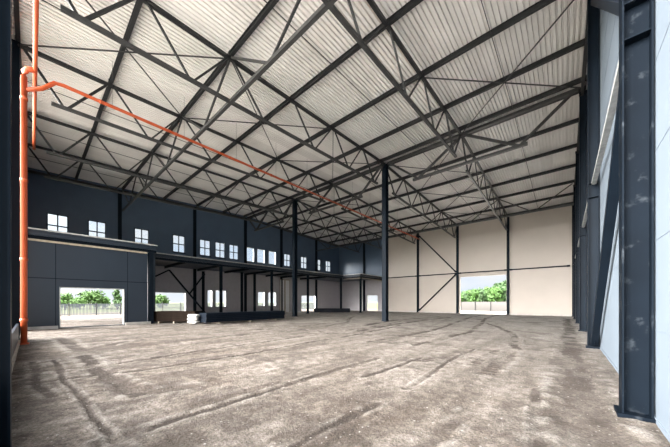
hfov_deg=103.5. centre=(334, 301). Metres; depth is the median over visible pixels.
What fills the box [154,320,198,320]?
wall panel
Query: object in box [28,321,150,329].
baseboard
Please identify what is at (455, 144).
rods
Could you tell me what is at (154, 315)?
wall panel
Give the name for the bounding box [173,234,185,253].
window
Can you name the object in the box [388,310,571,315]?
baseboard
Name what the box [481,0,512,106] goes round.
rod
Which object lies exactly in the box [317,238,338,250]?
brace
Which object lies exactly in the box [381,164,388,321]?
steel column
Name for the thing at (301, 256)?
window
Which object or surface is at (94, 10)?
rods
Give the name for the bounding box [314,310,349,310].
wall panel
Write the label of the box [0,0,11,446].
steel column
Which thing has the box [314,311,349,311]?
wall panel
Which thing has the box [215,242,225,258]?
window
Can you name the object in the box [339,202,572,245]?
beam
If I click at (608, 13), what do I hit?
trim
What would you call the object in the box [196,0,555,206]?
purlin
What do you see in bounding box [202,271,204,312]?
post
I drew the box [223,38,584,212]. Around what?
purlin
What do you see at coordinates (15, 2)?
roof purlin
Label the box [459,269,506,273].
strut
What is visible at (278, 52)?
brace
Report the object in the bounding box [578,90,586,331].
steel column
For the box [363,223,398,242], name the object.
brace
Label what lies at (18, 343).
baseboard
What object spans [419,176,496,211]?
rods
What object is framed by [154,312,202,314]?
wall panel
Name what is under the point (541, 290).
wall
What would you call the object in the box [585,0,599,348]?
steel column
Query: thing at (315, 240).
steel column
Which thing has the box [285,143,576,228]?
purlin
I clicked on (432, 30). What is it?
ceiling
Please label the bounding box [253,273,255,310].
post
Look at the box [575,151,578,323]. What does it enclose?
steel column
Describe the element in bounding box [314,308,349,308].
wall panel
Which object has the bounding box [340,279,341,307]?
post
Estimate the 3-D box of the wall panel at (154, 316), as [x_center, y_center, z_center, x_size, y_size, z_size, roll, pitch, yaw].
[-12.237,1.159,20.592,3.222,0.122,1.182,0,0,0]
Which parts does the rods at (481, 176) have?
rod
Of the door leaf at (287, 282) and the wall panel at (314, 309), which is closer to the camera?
the wall panel at (314, 309)
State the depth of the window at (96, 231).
24.97 m
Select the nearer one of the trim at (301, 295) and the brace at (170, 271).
the brace at (170, 271)
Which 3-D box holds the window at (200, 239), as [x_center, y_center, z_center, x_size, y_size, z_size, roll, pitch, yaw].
[-15.981,-6.630,32.435,0.210,2.020,1.380,0,0,41]
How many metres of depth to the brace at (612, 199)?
6.04 m
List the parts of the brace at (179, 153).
arm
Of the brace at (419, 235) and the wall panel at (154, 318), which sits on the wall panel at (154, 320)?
the wall panel at (154, 318)
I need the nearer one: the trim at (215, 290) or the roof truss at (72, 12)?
the roof truss at (72, 12)
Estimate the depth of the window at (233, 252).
35.22 m
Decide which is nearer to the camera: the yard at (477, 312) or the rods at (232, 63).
the rods at (232, 63)
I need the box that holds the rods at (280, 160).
[280,160,375,183]
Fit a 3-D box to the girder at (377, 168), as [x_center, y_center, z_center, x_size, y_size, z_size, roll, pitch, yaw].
[-0.161,-10.527,26.001,11.100,2.225,0.180,0,0,41]
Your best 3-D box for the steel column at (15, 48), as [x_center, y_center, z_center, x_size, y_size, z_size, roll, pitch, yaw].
[-13.298,-4.565,10.921,0.360,12.410,0.440,0,0,41]
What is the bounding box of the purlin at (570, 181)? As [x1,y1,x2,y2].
[317,180,573,238]
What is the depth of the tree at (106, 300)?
66.26 m
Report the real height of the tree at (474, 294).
6.023 m
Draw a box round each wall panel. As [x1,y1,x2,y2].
[154,311,202,312]
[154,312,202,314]
[154,315,187,315]
[154,316,188,317]
[154,318,186,319]
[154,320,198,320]
[199,311,284,314]
[199,314,284,318]
[199,315,283,320]
[199,317,284,322]
[200,312,284,316]
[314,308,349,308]
[314,309,349,309]
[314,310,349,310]
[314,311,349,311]
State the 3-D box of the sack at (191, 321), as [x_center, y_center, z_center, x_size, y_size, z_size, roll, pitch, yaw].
[-10.290,1.460,19.242,0.763,0.242,0.514,0,0,12]
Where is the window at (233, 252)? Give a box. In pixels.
[229,244,237,259]
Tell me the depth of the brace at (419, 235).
38.88 m
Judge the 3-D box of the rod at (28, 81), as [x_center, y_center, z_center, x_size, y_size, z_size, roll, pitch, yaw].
[-8.982,-11.336,20.291,0.028,0.816,19.201,0,0,41]
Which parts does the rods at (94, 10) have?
rod, rod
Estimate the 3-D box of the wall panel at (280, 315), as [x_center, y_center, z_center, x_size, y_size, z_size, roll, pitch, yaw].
[-7.328,1.276,21.731,1.242,0.129,6.947,0,0,41]
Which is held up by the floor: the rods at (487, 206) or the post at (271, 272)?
the post at (271, 272)
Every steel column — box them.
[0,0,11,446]
[12,39,20,339]
[118,190,121,239]
[193,206,195,310]
[244,218,246,311]
[280,229,282,310]
[292,199,297,315]
[315,240,316,307]
[363,243,364,310]
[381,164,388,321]
[417,233,418,311]
[456,226,458,313]
[506,217,509,314]
[571,205,572,316]
[573,185,575,318]
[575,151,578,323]
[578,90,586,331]
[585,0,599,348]
[613,0,655,423]
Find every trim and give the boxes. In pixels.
[28,243,146,325]
[59,287,124,327]
[159,292,185,310]
[207,290,212,306]
[215,290,225,306]
[301,295,315,310]
[460,274,506,313]
[599,13,669,334]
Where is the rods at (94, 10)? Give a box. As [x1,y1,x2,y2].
[20,0,223,116]
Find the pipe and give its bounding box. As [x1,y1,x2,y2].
[20,0,419,344]
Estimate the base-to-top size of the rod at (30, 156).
0.816 m
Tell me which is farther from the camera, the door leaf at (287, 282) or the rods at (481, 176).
the door leaf at (287, 282)
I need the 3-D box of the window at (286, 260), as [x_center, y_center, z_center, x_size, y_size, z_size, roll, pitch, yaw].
[-7.639,-6.630,42.011,0.210,2.020,1.380,0,0,41]
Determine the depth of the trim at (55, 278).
16.66 m
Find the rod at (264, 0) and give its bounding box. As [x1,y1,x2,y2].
[264,0,416,145]
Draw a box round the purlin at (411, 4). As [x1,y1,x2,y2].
[163,0,422,198]
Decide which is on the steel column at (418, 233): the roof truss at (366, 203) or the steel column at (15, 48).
the roof truss at (366, 203)
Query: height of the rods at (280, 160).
0.309 m
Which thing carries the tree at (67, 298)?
on the ground at (371, 306)
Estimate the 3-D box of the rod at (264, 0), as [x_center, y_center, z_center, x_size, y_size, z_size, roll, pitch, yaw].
[-0.159,-11.336,12.605,0.028,0.816,19.201,0,0,41]
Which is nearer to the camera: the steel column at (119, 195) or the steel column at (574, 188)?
the steel column at (574, 188)
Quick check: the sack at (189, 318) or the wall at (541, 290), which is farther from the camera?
the wall at (541, 290)
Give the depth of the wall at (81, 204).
30.97 m
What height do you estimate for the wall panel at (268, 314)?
0.129 m
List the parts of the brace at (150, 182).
arm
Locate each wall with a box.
[12,323,18,356]
[28,167,338,312]
[28,240,147,328]
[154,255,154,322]
[339,206,571,314]
[599,0,669,434]
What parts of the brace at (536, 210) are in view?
arm, arm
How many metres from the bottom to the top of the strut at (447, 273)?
0.210 m
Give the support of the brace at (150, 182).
attached to the roof truss at (88, 133)
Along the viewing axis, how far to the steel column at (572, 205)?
29.19 m
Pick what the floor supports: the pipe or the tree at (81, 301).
the pipe
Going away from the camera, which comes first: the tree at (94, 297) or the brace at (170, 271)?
the brace at (170, 271)
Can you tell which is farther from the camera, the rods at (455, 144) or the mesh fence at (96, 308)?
the mesh fence at (96, 308)
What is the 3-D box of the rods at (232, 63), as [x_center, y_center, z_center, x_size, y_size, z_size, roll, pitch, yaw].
[-4.608,-11.136,16.481,5.833,0.329,7.028,0,0,41]
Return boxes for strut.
[388,275,416,278]
[419,273,455,276]
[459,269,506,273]
[509,265,569,270]
[582,205,586,227]
[592,60,618,184]
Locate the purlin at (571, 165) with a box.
[301,163,575,233]
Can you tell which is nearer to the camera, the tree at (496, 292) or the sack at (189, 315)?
the sack at (189, 315)
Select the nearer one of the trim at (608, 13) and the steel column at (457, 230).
the trim at (608, 13)
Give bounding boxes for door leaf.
[280,279,284,310]
[285,279,289,311]
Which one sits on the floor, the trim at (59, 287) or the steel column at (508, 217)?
the steel column at (508, 217)
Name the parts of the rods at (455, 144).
rod, rod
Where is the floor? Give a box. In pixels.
[12,311,669,446]
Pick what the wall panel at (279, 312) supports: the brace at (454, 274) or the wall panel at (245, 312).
the wall panel at (245, 312)
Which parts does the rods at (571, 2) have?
rod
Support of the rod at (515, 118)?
attached to the purlin at (571, 165)
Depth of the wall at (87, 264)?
16.70 m
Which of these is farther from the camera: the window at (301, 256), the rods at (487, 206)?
the window at (301, 256)
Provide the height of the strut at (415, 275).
0.210 m
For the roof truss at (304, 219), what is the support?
on the steel column at (294, 204)
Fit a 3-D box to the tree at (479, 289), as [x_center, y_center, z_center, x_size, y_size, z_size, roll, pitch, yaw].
[48.348,-1.651,88.668,5.714,6.871,7.273,0,0,41]
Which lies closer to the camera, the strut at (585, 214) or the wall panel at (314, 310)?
the strut at (585, 214)
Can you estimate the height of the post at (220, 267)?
5.350 m
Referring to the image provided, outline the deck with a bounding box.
[28,227,381,281]
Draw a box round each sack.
[187,317,198,319]
[187,320,199,323]
[188,314,199,316]
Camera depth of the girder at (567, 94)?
17.13 m
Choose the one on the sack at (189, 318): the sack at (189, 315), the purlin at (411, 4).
the sack at (189, 315)
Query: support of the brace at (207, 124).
attached to the roof truss at (72, 12)
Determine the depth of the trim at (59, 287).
17.01 m
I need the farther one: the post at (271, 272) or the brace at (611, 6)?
the post at (271, 272)
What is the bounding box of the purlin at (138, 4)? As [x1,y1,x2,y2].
[75,0,142,179]
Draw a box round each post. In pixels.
[147,252,153,323]
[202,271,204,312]
[219,266,222,311]
[240,272,242,311]
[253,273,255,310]
[270,271,272,310]
[306,275,309,313]
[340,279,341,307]
[359,278,361,312]
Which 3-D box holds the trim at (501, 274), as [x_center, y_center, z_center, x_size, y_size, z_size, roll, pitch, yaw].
[19.715,-0.980,35.344,5.600,5.080,0.260,0,0,41]
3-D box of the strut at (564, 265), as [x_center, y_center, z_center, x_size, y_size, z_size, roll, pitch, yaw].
[24.057,-4.040,31.270,5.700,0.210,0.120,0,0,41]
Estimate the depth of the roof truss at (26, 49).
14.43 m
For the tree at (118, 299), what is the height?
5.648 m
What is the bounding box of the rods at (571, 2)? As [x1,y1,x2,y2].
[424,0,580,132]
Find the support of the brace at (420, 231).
attached to the roof truss at (389, 168)
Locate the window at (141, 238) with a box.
[134,228,148,243]
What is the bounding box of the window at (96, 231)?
[88,220,105,237]
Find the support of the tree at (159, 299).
on the ground at (371, 306)
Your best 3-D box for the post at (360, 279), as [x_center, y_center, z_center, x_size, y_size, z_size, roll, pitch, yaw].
[3.885,-1.035,40.115,0.340,5.350,0.340,0,0,41]
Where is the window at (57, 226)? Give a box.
[47,213,67,231]
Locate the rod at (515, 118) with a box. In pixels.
[515,118,537,206]
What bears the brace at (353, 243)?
attached to the roof truss at (304, 219)
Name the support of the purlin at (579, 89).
on the roof truss at (464, 141)
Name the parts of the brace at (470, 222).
arm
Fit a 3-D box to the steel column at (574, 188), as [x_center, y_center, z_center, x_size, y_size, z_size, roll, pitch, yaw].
[22.636,-4.683,24.843,0.390,12.646,0.400,0,0,41]
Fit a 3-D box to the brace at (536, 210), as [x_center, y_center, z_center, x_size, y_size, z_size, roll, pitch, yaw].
[19.874,-10.017,26.453,6.020,2.053,0.140,0,0,41]
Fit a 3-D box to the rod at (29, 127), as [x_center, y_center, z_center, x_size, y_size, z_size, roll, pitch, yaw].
[-12.902,-11.336,23.706,0.028,0.816,19.201,0,0,41]
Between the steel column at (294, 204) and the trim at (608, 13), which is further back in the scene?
the steel column at (294, 204)
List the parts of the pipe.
hanger rod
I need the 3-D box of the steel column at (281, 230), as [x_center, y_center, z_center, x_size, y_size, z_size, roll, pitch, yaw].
[-8.304,-4.847,40.920,0.400,12.974,0.360,0,0,41]
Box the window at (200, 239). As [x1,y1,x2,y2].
[200,239,210,256]
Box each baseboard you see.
[12,340,19,370]
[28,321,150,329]
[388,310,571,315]
[599,346,669,442]
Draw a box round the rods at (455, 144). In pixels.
[389,144,479,191]
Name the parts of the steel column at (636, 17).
plate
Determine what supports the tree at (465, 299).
on the ground at (371, 306)
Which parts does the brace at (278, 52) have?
arm, arm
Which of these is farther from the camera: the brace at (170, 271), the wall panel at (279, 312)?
the brace at (170, 271)
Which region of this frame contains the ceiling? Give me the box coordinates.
[12,0,586,244]
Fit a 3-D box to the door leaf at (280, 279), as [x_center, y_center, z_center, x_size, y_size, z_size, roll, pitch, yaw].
[-8.213,-0.980,41.040,0.100,5.120,0.900,0,0,41]
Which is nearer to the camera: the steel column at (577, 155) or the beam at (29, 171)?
the steel column at (577, 155)
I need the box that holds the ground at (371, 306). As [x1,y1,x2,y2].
[61,302,505,319]
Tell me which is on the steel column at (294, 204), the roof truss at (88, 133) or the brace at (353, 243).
the roof truss at (88, 133)
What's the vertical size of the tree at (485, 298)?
5.686 m
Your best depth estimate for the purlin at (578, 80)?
17.82 m
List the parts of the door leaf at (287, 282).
panel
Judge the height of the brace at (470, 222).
2.053 m
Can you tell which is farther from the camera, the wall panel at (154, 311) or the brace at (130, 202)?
the brace at (130, 202)
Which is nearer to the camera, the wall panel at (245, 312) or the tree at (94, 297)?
the wall panel at (245, 312)
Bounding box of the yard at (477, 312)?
[461,311,505,313]
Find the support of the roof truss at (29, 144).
attached to the girder at (290, 201)
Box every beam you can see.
[28,170,339,247]
[330,192,572,242]
[339,202,572,245]
[574,17,586,186]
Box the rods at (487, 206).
[445,206,499,223]
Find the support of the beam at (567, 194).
attached to the ceiling
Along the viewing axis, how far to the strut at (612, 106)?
6.12 m
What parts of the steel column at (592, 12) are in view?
plate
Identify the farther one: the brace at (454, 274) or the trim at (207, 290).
the brace at (454, 274)
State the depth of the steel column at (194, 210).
31.26 m
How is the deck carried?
on the post at (271, 272)
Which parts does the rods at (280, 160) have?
rod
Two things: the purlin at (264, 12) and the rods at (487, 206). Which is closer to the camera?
the purlin at (264, 12)
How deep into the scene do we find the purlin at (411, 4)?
12.96 m
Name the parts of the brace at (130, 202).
arm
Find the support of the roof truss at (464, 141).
on the steel column at (508, 217)
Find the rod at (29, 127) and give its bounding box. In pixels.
[29,127,277,201]
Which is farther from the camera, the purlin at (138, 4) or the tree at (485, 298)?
the tree at (485, 298)
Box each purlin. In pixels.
[13,0,21,74]
[75,0,142,179]
[122,0,278,189]
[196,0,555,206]
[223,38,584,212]
[243,75,586,216]
[250,85,585,218]
[267,118,578,223]
[301,163,575,233]
[317,180,573,238]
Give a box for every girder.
[247,200,291,230]
[296,164,381,213]
[387,88,577,180]
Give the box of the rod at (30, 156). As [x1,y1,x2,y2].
[30,156,254,211]
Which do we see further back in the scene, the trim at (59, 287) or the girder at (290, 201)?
the girder at (290, 201)
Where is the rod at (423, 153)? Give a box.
[423,153,479,217]
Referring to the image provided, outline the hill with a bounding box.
[110,299,377,302]
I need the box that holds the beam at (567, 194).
[330,192,572,242]
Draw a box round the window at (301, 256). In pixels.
[301,256,306,268]
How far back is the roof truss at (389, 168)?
27.34 m
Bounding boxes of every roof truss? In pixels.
[18,43,332,201]
[28,111,293,214]
[28,143,269,223]
[60,0,385,183]
[273,209,361,252]
[295,199,381,248]
[321,0,461,157]
[334,186,417,243]
[386,166,457,237]
[461,136,507,229]
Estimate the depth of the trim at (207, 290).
33.05 m
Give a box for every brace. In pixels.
[122,177,137,210]
[136,155,153,196]
[152,119,182,180]
[155,269,205,312]
[182,60,231,151]
[229,0,329,103]
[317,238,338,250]
[327,0,336,6]
[340,232,362,246]
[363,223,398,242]
[399,212,440,235]
[419,235,455,272]
[419,274,455,310]
[441,200,497,228]
[498,183,573,218]
[591,0,618,15]
[591,89,618,345]
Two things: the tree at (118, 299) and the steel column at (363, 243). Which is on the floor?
the steel column at (363, 243)
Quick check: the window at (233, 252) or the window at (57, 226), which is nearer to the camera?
the window at (57, 226)
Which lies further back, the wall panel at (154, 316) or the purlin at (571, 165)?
the purlin at (571, 165)
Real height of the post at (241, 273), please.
5.350 m
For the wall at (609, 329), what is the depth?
3.46 m
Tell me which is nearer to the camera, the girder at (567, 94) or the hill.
the girder at (567, 94)
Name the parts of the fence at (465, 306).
panel, panel, panel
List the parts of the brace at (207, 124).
arm, arm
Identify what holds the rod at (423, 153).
attached to the ceiling
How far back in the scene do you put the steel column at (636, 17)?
3.70 m
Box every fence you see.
[61,302,313,315]
[461,301,505,310]
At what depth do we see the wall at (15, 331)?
8.80 m
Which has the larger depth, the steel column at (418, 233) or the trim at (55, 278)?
the steel column at (418, 233)
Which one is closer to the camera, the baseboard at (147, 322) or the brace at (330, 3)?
the brace at (330, 3)
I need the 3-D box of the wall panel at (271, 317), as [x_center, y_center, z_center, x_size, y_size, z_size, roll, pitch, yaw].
[-7.322,1.412,21.729,1.240,0.129,6.958,0,0,41]
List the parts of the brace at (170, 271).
short arm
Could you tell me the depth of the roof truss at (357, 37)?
11.31 m
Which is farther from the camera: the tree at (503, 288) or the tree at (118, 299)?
the tree at (503, 288)
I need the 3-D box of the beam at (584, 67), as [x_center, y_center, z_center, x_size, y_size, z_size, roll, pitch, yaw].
[13.269,-11.107,14.136,0.140,1.026,40.058,0,0,41]
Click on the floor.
(352, 378)
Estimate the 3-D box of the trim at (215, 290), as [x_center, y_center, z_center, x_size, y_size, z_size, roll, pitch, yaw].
[-14.740,-0.435,33.928,0.260,2.130,1.400,0,0,41]
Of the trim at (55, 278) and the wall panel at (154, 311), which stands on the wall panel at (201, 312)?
the wall panel at (154, 311)
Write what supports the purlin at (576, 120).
on the roof truss at (464, 141)
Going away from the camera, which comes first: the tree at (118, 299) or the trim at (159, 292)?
the trim at (159, 292)
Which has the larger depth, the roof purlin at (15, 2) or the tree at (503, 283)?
the tree at (503, 283)
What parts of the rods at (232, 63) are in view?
rod, rod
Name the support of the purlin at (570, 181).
attached to the ceiling
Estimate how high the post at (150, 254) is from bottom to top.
5.350 m
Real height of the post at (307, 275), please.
5.350 m
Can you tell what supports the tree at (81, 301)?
on the ground at (371, 306)
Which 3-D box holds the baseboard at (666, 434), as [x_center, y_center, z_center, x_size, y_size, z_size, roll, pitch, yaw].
[13.419,1.610,14.005,0.032,0.140,40.250,0,0,41]
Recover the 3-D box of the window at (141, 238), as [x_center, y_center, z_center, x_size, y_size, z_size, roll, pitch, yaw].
[-20.204,-6.630,27.587,0.210,2.020,1.360,0,0,41]
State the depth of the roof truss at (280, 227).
38.91 m
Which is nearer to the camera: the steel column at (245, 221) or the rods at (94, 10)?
the rods at (94, 10)
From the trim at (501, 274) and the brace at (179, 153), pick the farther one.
the trim at (501, 274)
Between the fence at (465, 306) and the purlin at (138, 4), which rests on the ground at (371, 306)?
the fence at (465, 306)
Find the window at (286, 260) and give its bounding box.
[285,254,289,266]
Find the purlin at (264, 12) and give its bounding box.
[122,0,278,189]
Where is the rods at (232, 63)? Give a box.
[185,63,328,159]
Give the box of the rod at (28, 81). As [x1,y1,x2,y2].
[28,81,306,188]
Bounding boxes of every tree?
[61,292,79,307]
[74,297,87,307]
[75,290,105,305]
[97,296,110,307]
[112,289,122,306]
[155,294,169,303]
[463,294,473,301]
[466,288,480,301]
[477,287,482,301]
[480,290,489,301]
[483,287,502,301]
[492,280,505,301]
[499,285,505,301]
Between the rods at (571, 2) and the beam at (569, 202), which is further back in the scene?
the beam at (569, 202)

